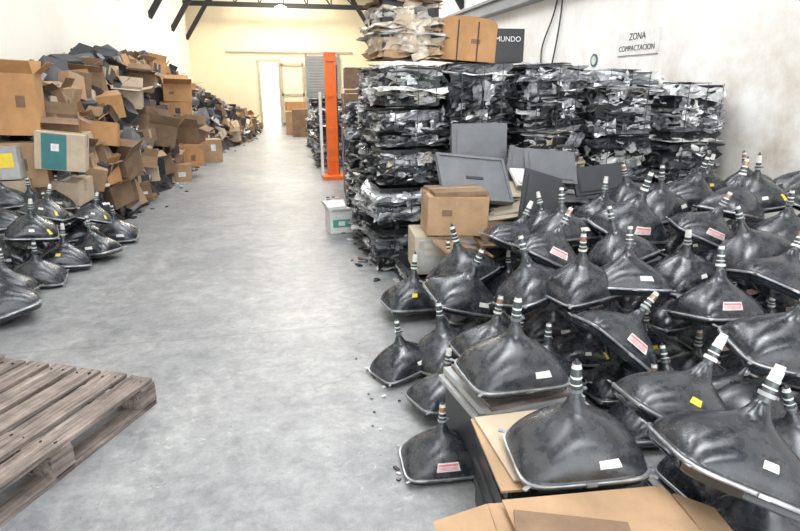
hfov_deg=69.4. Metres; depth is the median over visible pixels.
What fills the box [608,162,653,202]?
tube
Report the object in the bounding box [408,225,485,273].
case
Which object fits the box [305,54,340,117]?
door
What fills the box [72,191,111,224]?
tube
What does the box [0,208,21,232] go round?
tube
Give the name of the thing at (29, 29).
wall
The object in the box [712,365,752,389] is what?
tube
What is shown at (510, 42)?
carton
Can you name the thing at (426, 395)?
tube
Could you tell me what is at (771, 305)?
tube
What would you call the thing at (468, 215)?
cardboard box
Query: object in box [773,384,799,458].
tube
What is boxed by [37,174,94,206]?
cardboard box
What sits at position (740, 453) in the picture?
tube
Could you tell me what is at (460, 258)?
tube
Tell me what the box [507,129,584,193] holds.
bale
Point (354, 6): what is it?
roof truss
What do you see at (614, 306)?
tube
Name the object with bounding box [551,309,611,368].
tube
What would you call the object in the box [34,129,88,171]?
appliance box
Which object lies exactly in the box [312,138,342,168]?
bale
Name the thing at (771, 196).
tube
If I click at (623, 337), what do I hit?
tube
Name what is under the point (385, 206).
bale
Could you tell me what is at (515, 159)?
panel
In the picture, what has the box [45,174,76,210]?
tube
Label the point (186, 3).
roof truss
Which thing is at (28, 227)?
tube
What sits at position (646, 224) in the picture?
tube
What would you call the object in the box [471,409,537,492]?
flattened cardboard
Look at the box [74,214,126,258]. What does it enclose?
tube
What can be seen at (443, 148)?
bale
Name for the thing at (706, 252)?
tube
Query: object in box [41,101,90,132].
cardboard box
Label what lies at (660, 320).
tube
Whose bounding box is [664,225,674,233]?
tube
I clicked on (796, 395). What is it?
tube
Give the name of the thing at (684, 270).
tube
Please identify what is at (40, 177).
cardboard box
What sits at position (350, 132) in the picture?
bale
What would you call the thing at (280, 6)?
pendant lamp
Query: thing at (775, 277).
tube
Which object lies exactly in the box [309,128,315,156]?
bale
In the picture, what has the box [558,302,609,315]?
tube
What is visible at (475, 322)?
tube
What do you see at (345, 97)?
cardboard box
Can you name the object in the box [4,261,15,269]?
tube
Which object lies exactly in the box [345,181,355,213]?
bale
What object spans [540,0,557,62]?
hanging cable
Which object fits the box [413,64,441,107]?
bale
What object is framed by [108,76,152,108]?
cardboard box
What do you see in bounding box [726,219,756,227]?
tube
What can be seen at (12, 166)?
box
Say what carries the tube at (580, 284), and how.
on the tube at (530, 279)
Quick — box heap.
[8,43,260,220]
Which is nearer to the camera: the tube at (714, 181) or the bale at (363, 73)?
the tube at (714, 181)
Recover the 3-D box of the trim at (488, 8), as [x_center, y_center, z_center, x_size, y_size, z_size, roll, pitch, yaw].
[2.131,-4.750,10.264,0.300,0.245,31.000,-4,18,-12]
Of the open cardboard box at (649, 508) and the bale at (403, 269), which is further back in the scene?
the bale at (403, 269)
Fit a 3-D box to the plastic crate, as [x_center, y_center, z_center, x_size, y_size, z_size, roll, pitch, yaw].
[0.572,0.838,2.181,0.496,0.406,0.436,-2,17,-6]
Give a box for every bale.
[304,118,312,147]
[308,97,341,127]
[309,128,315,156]
[312,108,341,138]
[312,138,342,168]
[341,101,365,141]
[344,142,362,182]
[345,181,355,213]
[347,168,369,204]
[347,205,367,242]
[354,103,417,134]
[355,137,373,173]
[355,178,438,229]
[356,64,375,103]
[361,64,448,106]
[361,106,449,146]
[361,143,439,185]
[362,221,407,271]
[393,254,427,281]
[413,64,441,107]
[431,62,514,129]
[431,135,508,184]
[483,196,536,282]
[506,62,589,130]
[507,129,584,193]
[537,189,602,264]
[574,131,652,182]
[575,68,663,137]
[640,81,727,141]
[642,140,725,187]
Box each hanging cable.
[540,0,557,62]
[551,0,562,62]
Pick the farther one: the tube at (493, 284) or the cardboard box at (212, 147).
the cardboard box at (212, 147)
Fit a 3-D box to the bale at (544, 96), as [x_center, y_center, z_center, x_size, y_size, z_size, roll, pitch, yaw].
[1.388,-1.673,5.767,0.771,0.661,0.802,-3,17,-9]
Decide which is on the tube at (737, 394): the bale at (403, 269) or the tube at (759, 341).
the tube at (759, 341)
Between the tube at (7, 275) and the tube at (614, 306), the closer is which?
the tube at (614, 306)
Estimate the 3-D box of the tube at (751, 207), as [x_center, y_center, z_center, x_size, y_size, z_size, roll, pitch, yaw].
[2.278,-0.507,3.933,0.434,0.458,0.347,-13,21,-35]
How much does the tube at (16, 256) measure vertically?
0.366 m
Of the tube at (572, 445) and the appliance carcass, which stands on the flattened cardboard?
the tube at (572, 445)
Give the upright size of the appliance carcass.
0.420 m
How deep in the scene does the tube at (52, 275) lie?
4.90 m
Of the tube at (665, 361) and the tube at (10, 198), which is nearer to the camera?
the tube at (665, 361)
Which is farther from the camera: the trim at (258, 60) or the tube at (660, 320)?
the trim at (258, 60)
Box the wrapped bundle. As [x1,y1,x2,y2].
[356,0,449,61]
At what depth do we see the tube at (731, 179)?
4.56 m
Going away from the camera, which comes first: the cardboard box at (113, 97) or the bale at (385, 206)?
the bale at (385, 206)
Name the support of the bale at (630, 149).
on the bale
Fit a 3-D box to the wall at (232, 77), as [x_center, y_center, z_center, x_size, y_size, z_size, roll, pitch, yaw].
[-4.778,-9.379,23.968,8.000,7.000,0.200,-4,18,-12]
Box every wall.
[0,0,192,241]
[185,0,375,125]
[260,62,279,115]
[376,0,799,220]
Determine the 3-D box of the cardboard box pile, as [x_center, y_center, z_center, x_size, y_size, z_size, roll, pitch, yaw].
[-5.013,-4.131,14.902,2.649,2.395,17.786,-4,18,-12]
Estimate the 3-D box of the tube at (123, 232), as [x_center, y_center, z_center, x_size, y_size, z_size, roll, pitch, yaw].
[-3.145,-0.478,6.360,0.477,0.431,0.369,-5,18,-16]
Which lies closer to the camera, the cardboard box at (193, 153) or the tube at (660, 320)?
the tube at (660, 320)
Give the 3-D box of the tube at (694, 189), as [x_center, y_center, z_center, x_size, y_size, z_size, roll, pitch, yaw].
[2.178,-0.610,4.317,0.442,0.444,0.342,4,18,12]
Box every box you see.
[0,59,52,135]
[0,140,53,187]
[0,145,26,179]
[0,178,37,192]
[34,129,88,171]
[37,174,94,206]
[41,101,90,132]
[81,120,119,145]
[95,90,125,117]
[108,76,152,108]
[113,138,144,179]
[122,63,165,92]
[139,106,183,147]
[157,71,201,101]
[160,101,192,115]
[172,114,213,143]
[174,162,191,181]
[179,143,203,165]
[202,138,222,162]
[285,101,305,110]
[285,111,292,134]
[292,109,307,136]
[341,93,364,125]
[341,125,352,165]
[343,67,366,88]
[343,165,344,191]
[344,90,358,92]
[345,170,346,199]
[420,189,489,235]
[423,184,488,196]
[426,15,497,63]
[433,485,732,530]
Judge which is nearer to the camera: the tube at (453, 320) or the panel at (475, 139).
the tube at (453, 320)
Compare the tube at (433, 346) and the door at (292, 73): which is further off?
the door at (292, 73)
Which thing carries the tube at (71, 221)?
on the tube at (75, 232)
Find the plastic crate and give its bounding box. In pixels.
[473,413,648,506]
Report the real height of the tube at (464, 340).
0.408 m
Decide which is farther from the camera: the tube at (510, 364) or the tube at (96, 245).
the tube at (96, 245)
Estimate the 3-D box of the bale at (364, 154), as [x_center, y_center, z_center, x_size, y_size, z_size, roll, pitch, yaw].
[-0.114,-1.199,6.212,0.760,0.365,0.801,-4,18,-12]
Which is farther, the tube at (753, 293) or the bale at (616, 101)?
the bale at (616, 101)
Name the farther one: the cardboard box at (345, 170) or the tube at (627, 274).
the cardboard box at (345, 170)
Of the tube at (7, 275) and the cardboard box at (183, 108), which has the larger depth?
the cardboard box at (183, 108)
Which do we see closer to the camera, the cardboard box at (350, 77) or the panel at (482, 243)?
the panel at (482, 243)
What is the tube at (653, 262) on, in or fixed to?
on the floor
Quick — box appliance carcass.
[438,364,588,482]
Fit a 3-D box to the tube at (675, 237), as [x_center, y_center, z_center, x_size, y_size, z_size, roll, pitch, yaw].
[2.183,-0.259,4.426,0.414,0.377,0.323,-4,18,-11]
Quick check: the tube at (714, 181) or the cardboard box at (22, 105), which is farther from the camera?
the cardboard box at (22, 105)
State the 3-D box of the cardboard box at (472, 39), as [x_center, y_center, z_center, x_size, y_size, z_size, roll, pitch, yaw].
[0.568,-2.106,5.423,0.567,0.398,0.408,-6,18,-18]
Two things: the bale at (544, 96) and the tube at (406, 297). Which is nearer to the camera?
the tube at (406, 297)
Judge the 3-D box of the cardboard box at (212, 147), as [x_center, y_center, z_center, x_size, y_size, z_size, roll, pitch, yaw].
[-4.350,-2.634,13.192,0.510,0.508,0.507,-7,19,-23]
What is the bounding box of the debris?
[130,138,401,480]
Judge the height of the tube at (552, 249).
0.455 m
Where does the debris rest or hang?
on the floor
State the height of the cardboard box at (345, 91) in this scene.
0.358 m
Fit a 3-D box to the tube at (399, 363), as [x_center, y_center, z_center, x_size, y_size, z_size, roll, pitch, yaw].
[0.021,0.477,3.421,0.380,0.364,0.297,-11,20,-31]
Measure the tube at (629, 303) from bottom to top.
0.385 m
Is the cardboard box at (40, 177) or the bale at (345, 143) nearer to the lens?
the cardboard box at (40, 177)
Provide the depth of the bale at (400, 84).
5.01 m
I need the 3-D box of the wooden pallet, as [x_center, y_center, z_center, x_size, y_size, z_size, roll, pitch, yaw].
[-2.035,0.809,2.682,1.150,0.160,1.288,4,18,14]
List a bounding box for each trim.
[225,50,352,126]
[443,0,542,17]
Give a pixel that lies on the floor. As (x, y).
(247, 318)
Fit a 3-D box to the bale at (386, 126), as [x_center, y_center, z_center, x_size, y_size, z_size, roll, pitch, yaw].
[0.041,-1.309,5.387,0.807,0.366,0.885,-4,18,-12]
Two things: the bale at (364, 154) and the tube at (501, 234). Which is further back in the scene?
the bale at (364, 154)
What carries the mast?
on the floor
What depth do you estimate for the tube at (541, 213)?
4.34 m
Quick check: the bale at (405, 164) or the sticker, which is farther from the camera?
the sticker
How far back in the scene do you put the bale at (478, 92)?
5.33 m
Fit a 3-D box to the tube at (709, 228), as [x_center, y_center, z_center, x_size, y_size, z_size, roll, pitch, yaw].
[1.947,-0.284,3.694,0.395,0.408,0.336,3,17,9]
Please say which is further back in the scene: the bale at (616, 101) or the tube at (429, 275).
the bale at (616, 101)
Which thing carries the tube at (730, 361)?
on the floor
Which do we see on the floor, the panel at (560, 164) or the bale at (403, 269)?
the bale at (403, 269)
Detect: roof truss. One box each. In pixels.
[148,0,161,18]
[171,0,373,31]
[182,0,367,39]
[455,0,463,9]
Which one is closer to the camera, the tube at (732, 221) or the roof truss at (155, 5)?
the tube at (732, 221)
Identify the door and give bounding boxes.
[280,62,304,125]
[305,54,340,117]
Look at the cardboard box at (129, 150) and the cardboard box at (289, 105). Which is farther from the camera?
the cardboard box at (289, 105)
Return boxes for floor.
[0,126,720,530]
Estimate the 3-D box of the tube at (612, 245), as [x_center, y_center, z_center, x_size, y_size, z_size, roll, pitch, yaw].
[1.382,-0.160,3.596,0.437,0.436,0.333,-8,19,-25]
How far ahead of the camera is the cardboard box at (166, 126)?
9.41 m
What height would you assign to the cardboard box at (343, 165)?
0.708 m
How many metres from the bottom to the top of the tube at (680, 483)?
0.412 m
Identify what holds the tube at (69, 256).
on the floor
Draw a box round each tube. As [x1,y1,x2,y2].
[0,179,28,210]
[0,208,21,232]
[0,233,31,266]
[0,248,43,291]
[0,283,43,323]
[3,197,60,242]
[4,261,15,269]
[10,241,55,254]
[11,176,41,212]
[13,240,68,288]
[15,182,72,222]
[39,221,92,269]
[41,191,76,228]
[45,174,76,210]
[59,206,103,243]
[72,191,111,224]
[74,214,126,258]
[98,204,140,243]
[365,318,421,386]
[376,251,435,315]
[397,401,473,485]
[401,345,452,416]
[417,300,461,376]
[419,247,502,319]
[424,239,449,280]
[426,223,503,281]
[443,312,474,327]
[445,293,506,357]
[449,293,569,399]
[456,319,509,331]
[478,199,534,261]
[484,250,513,297]
[488,233,555,311]
[498,358,658,493]
[503,304,547,320]
[509,206,576,269]
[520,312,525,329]
[523,303,576,343]
[527,190,553,228]
[530,185,602,244]
[543,321,591,385]
[546,230,623,310]
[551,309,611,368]
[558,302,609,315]
[568,290,658,373]
[572,175,614,221]
[582,169,672,246]
[583,359,633,406]
[587,204,664,266]
[593,300,629,312]
[601,224,675,296]
[607,330,727,422]
[607,361,657,447]
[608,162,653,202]
[618,295,666,311]
[639,360,799,522]
[643,311,688,364]
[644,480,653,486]
[646,163,696,225]
[647,257,662,265]
[649,297,693,333]
[649,456,726,504]
[652,226,731,298]
[657,231,706,257]
[658,327,723,373]
[659,343,673,370]
[661,243,765,326]
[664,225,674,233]
[665,155,713,211]
[666,190,732,249]
[670,324,731,359]
[679,152,726,191]
[693,156,765,222]
[694,223,730,259]
[707,494,799,530]
[709,203,791,271]
[712,299,799,380]
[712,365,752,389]
[716,353,742,369]
[716,374,799,423]
[724,150,781,185]
[725,232,799,305]
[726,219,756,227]
[727,277,761,297]
[731,222,749,232]
[743,304,799,391]
[745,152,795,213]
[751,188,799,242]
[755,294,791,312]
[765,297,775,312]
[773,170,799,190]
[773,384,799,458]
[778,387,799,409]
[785,184,799,210]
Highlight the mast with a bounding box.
[318,52,342,179]
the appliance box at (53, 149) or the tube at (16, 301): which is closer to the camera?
the tube at (16, 301)
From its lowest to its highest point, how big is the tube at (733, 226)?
0.406 m
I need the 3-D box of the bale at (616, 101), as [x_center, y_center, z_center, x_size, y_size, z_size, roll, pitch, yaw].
[2.132,-1.672,5.909,0.803,0.658,0.828,-2,17,-8]
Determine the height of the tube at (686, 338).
0.360 m
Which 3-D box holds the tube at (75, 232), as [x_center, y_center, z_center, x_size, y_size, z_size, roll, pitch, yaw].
[-3.355,-0.447,6.058,0.419,0.374,0.326,-11,20,-31]
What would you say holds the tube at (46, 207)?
on the tube at (71, 221)
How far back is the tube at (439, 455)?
2.51 m
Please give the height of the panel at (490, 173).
0.423 m
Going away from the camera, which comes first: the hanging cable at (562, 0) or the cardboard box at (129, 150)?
the cardboard box at (129, 150)
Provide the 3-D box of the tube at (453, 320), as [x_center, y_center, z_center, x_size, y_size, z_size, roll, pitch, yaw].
[0.524,0.228,4.179,0.407,0.388,0.318,-2,17,-5]
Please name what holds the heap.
on the floor
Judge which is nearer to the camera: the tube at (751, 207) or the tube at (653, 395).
the tube at (653, 395)
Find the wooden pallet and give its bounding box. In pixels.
[0,355,156,526]
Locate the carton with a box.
[494,28,524,63]
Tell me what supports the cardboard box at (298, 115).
on the floor
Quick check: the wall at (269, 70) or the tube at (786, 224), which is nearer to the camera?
the tube at (786, 224)
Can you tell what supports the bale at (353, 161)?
on the bale at (349, 193)
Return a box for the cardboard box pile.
[42,49,262,209]
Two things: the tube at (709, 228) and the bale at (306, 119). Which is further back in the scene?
the bale at (306, 119)
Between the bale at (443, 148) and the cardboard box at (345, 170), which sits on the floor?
the cardboard box at (345, 170)
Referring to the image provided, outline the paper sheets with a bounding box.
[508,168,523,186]
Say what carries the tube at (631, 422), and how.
on the floor
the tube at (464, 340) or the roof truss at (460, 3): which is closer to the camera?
the tube at (464, 340)
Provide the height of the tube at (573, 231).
0.412 m
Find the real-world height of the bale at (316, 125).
0.641 m
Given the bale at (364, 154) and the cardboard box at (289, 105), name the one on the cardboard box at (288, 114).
the cardboard box at (289, 105)
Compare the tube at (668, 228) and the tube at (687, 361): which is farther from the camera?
the tube at (668, 228)
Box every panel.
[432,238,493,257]
[434,152,513,204]
[450,123,506,166]
[473,221,511,247]
[488,181,521,220]
[506,145,523,180]
[518,168,561,218]
[523,148,577,184]
[573,162,622,196]
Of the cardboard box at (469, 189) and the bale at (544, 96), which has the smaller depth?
the cardboard box at (469, 189)
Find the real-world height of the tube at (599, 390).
0.376 m
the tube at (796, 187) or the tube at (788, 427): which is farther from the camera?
the tube at (796, 187)
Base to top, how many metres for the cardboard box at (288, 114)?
0.808 m
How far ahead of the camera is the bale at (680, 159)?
5.83 m
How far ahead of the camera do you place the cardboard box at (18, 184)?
5.93 m
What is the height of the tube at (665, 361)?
0.360 m
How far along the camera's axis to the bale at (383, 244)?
5.37 m
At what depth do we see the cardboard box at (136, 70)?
9.51 m
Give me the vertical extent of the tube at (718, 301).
0.444 m
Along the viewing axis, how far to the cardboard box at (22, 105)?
5.95 m
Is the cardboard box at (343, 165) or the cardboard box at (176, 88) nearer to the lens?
the cardboard box at (343, 165)
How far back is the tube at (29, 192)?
5.88 m
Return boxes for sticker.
[590,54,597,66]
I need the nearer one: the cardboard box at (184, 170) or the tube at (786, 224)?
the tube at (786, 224)
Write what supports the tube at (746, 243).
on the tube at (684, 270)
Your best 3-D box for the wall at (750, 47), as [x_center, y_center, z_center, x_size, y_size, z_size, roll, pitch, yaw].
[2.355,-4.199,10.487,0.200,5.100,31.000,-4,18,-12]
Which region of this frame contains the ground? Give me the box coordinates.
[264,116,280,125]
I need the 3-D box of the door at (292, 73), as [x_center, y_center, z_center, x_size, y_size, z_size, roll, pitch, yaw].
[-4.511,-7.234,24.478,0.950,2.600,0.105,-4,18,-12]
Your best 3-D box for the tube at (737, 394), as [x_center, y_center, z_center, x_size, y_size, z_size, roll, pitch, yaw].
[1.515,0.516,2.442,0.392,0.395,0.305,-9,19,-26]
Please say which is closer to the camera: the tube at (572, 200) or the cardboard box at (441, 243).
the cardboard box at (441, 243)
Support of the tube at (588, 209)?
on the tube
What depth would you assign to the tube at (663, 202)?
4.08 m
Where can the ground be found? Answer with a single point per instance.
(268, 120)
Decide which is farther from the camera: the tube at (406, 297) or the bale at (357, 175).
the bale at (357, 175)
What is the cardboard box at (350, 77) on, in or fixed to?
on the cardboard box at (345, 91)
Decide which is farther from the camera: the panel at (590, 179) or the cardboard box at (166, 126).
the cardboard box at (166, 126)
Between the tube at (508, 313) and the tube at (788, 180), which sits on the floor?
the tube at (508, 313)
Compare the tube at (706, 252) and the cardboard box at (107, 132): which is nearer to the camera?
the tube at (706, 252)
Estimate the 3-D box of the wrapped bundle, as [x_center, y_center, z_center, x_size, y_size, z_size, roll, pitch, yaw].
[0.017,-2.097,5.150,0.768,0.521,0.717,-4,18,-12]
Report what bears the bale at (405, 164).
on the bale at (385, 206)
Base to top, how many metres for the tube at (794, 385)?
0.372 m
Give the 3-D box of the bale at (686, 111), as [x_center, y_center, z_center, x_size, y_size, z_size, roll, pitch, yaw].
[2.886,-1.607,6.001,0.752,0.601,0.796,-4,18,-12]
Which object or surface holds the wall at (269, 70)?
on the ground
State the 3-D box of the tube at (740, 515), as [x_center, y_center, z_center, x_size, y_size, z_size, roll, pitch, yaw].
[1.272,0.820,1.990,0.409,0.376,0.322,-4,18,-12]
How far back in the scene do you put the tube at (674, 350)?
3.55 m
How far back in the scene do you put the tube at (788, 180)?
4.56 m
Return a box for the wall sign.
[616,26,660,55]
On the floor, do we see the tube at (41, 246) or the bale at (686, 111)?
the tube at (41, 246)
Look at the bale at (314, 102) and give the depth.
13.51 m
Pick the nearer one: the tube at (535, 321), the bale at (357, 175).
the tube at (535, 321)
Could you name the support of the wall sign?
attached to the wall at (750, 47)
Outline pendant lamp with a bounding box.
[275,0,285,13]
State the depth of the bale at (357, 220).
6.32 m
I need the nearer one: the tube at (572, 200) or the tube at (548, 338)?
the tube at (548, 338)
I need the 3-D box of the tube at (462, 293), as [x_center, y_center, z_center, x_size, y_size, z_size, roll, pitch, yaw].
[0.385,0.102,3.651,0.463,0.470,0.364,-7,18,-21]
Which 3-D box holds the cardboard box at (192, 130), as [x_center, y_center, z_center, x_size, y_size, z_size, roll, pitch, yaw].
[-3.909,-2.561,10.837,0.749,0.471,0.564,5,23,-3]
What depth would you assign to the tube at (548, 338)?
3.05 m

